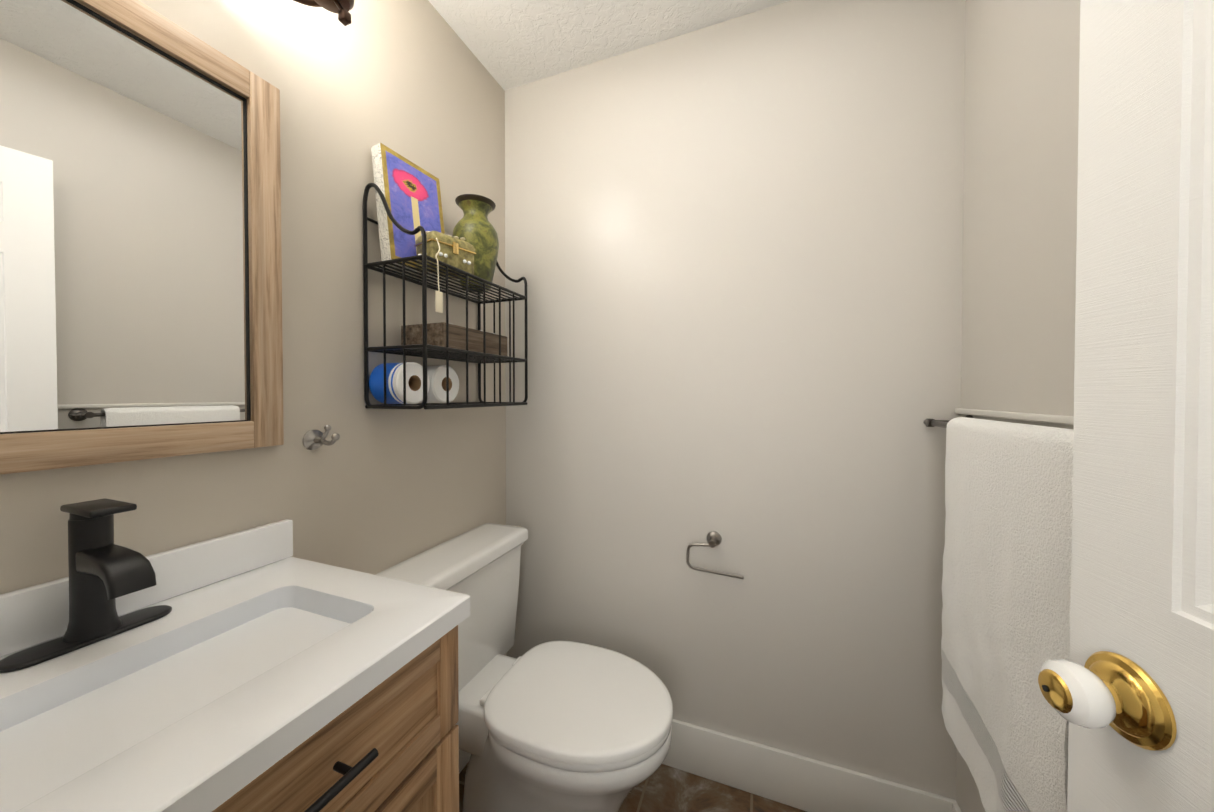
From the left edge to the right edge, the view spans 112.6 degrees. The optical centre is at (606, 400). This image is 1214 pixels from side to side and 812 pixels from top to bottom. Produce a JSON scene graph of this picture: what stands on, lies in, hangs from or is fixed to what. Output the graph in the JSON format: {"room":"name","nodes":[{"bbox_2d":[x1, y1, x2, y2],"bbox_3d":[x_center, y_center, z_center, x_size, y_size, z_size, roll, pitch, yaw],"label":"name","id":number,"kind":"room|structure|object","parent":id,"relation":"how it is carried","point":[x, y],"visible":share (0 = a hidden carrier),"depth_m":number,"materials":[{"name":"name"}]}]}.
{"room":"bathroom","nodes":[
{"label":"bathroom","id":0,"kind":"room"},
{"bbox_2d":[0,0,506,655],"bbox_3d":[-0.786,0.026,0.721,0.100,2.440,2.109,0,1,21],"label":"wall","id":1,"kind":"structure","parent":0,"point":[370,490],"depth_m":0.97,"materials":[{"name":"beige paint"}]},
{"bbox_2d":[0,0,283,474],"bbox_3d":[-0.784,-0.266,0.549,0.021,0.725,0.608,0,1,21],"label":"framed mirror","id":2,"kind":"object","parent":1,"relation":"attached to","point":[140,252],"visible":0.98,"depth_m":0.64,"materials":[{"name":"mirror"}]},
{"bbox_2d":[303,425,339,449],"bbox_3d":[-0.623,0.083,0.896,0.081,0.058,0.046,0,1,21],"label":"robe hook","id":3,"kind":"object","parent":1,"relation":"attached to","point":[313,439],"visible":1,"depth_m":0.90,"materials":[{"name":"silver metal"}]},
{"bbox_2d":[293,0,353,25],"bbox_3d":[-0.648,-0.830,0.588,0.241,0.216,0.600,0,1,21],"label":"sconce","id":4,"kind":"object","parent":1,"relation":"attached to","point":[341,8],"visible":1,"depth_m":0.79,"materials":[{"name":"brown metal"}]},
{"bbox_2d":[363,183,527,409],"bbox_3d":[-0.442,-0.262,1.192,0.204,0.562,0.450,0,1,21],"label":"shelf rack","id":5,"kind":"object","parent":1,"relation":"attached to","point":[425,350],"visible":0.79,"depth_m":1.06,"materials":[{"name":"black metal"}]},
{"bbox_2d":[369,362,429,403],"bbox_3d":[-0.542,-0.044,1.062,0.100,0.108,0.108,0,1,21],"label":"toilet paper roll","id":6,"kind":"object","parent":5,"relation":"on","point":[414,383],"visible":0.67,"depth_m":1.03,"materials":[{"name":"blue"}]},
{"bbox_2d":[371,143,445,280],"bbox_3d":[-0.529,-0.497,1.102,0.035,0.300,0.190,-7,-2,24],"label":"canvas art","id":7,"kind":"object","parent":5,"relation":"on","point":[410,190],"visible":0.62,"depth_m":1.05},
{"bbox_2d":[420,365,458,402],"bbox_3d":[-0.502,-0.045,1.168,0.100,0.108,0.108,0,1,21],"label":"toilet paper roll","id":8,"kind":"object","parent":5,"relation":"on","point":[437,387],"visible":0.56,"depth_m":1.13,"materials":[{"name":"white paper"}]},
{"bbox_2d":[414,230,475,312],"bbox_3d":[-0.434,-0.330,1.075,0.122,0.231,0.179,0,1,21],"label":"trinket box","id":9,"kind":"object","parent":5,"relation":"on","point":[456,251],"visible":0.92,"depth_m":1.05,"materials":[{"name":"gold metal"}]},
{"bbox_2d":[401,322,507,355],"bbox_3d":[-0.438,-0.172,1.197,0.146,0.071,0.280,0,1,21],"label":"crate","id":10,"kind":"object","parent":5,"relation":"on","point":[436,334],"visible":0.6,"depth_m":1.09,"materials":[{"name":"brown wood"}]},
{"bbox_2d":[452,194,498,291],"bbox_3d":[-0.409,-0.480,1.264,0.140,0.266,0.140,0,1,21],"label":"vase","id":11,"kind":"object","parent":5,"relation":"on","point":[474,227],"visible":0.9,"depth_m":1.22,"materials":[{"name":"green ceramic"}]},
{"bbox_2d":[459,749,470,772],"bbox_3d":[-0.535,1.160,1.236,0.014,0.157,0.770,0,1,21],"label":"baseboard","id":12,"kind":"structure","parent":1,"relation":"attached to","point":[464,757],"depth_m":1.36,"materials":[{"name":"white paint"}]},
{"bbox_2d":[428,0,790,90],"bbox_3d":[-0.066,-1.220,0.430,1.641,0.060,2.109,0,1,21],"label":"ceiling","id":13,"kind":"structure","parent":0,"point":[510,44],"depth_m":1.30,"materials":[{"name":"white paint"}]},
{"bbox_2d":[459,762,806,811],"bbox_3d":[-0.066,1.275,0.465,1.641,0.050,2.109,0,1,21],"label":"floor","id":14,"kind":"structure","parent":0,"point":[664,788],"depth_m":1.26,"materials":[{"name":"stone"}]},
{"bbox_2d":[0,519,469,811],"bbox_3d":[-0.558,0.753,0.491,0.496,0.992,0.614,0,1,21],"label":"bathroom vanity","id":15,"kind":"object","parent":14,"relation":"on","point":[258,669],"visible":0.98,"depth_m":0.53,"materials":[{"name":"white stone"}]},
{"bbox_2d":[0,498,171,672],"bbox_3d":[-0.683,0.238,0.553,0.148,0.188,0.158,0,1,21],"label":"faucet","id":16,"kind":"object","parent":15,"relation":"on","point":[105,571],"visible":1,"depth_m":0.55,"materials":[{"name":"black metal"}]},
{"bbox_2d":[375,523,672,811],"bbox_3d":[-0.187,0.845,1.121,0.739,0.792,0.504,0,1,21],"label":"toilet","id":17,"kind":"object","parent":14,"relation":"on","point":[561,726],"visible":0.83,"depth_m":1.05,"materials":[{"name":"white ceramic"}]},
{"bbox_2d":[505,0,965,799],"bbox_3d":[0.292,0.017,1.386,1.641,2.440,0.100,0,1,21],"label":"wall","id":18,"kind":"structure","parent":0,"point":[733,252],"depth_m":1.27,"materials":[{"name":"grey paint"}]},
{"bbox_2d":[686,531,743,578],"bbox_3d":[0.345,0.488,1.290,0.177,0.121,0.056,0,1,21],"label":"toilet paper holder","id":19,"kind":"object","parent":18,"relation":"attached to","point":[714,538],"visible":1,"depth_m":1.28,"materials":[{"name":"silver metal"}]},
{"bbox_2d":[662,719,957,811],"bbox_3d":[0.271,1.159,1.349,1.441,0.157,0.014,0,1,21],"label":"baseboard","id":20,"kind":"structure","parent":18,"relation":"attached to","point":[804,783],"depth_m":1.24,"materials":[{"name":"white paint"}]},
{"bbox_2d":[956,0,1079,811],"bbox_3d":[0.654,0.034,0.173,0.100,2.440,2.109,0,1,21],"label":"wall","id":21,"kind":"structure","parent":0,"point":[1021,108],"depth_m":0.84,"materials":[{"name":"grey paint"}]},
{"bbox_2d":[924,415,972,427],"bbox_3d":[0.781,0.064,0.775,0.092,0.048,0.677,0,1,21],"label":"towel rail","id":22,"kind":"object","parent":21,"relation":"attached to","point":[928,422],"visible":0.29,"depth_m":1.04,"materials":[{"name":"grey metal"}]},
{"bbox_2d":[941,417,1073,811],"bbox_3d":[0.730,0.446,0.740,0.077,0.812,0.412,0,1,21],"label":"hanging towel","id":23,"kind":"object","parent":22,"relation":"hanging from","point":[1006,593],"visible":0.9,"depth_m":0.68,"materials":[{"name":"white fabric"}]},
{"bbox_2d":[952,804,960,811],"bbox_3d":[0.687,1.171,0.437,0.014,0.157,1.395,0,1,21],"label":"baseboard","id":24,"kind":"structure","parent":21,"relation":"attached to","point":[955,808],"depth_m":1.08,"materials":[{"name":"white paint"}]},
{"bbox_2d":[955,408,1073,424],"bbox_3d":[0.690,0.038,0.427,0.014,0.015,1.409,0,1,21],"label":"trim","id":25,"kind":"structure","parent":21,"relation":"attached to","point":[1056,419],"depth_m":0.81,"materials":[{"name":"white paint"}]},
{"bbox_2d":[1038,0,1213,811],"bbox_3d":[0.482,0.233,0.124,0.168,2.018,0.672,0,1,10],"label":"door","id":26,"kind":"structure","parent":21,"relation":"in","point":[1127,690],"depth_m":0.38,"materials":[{"name":"white paint"}]}
]}

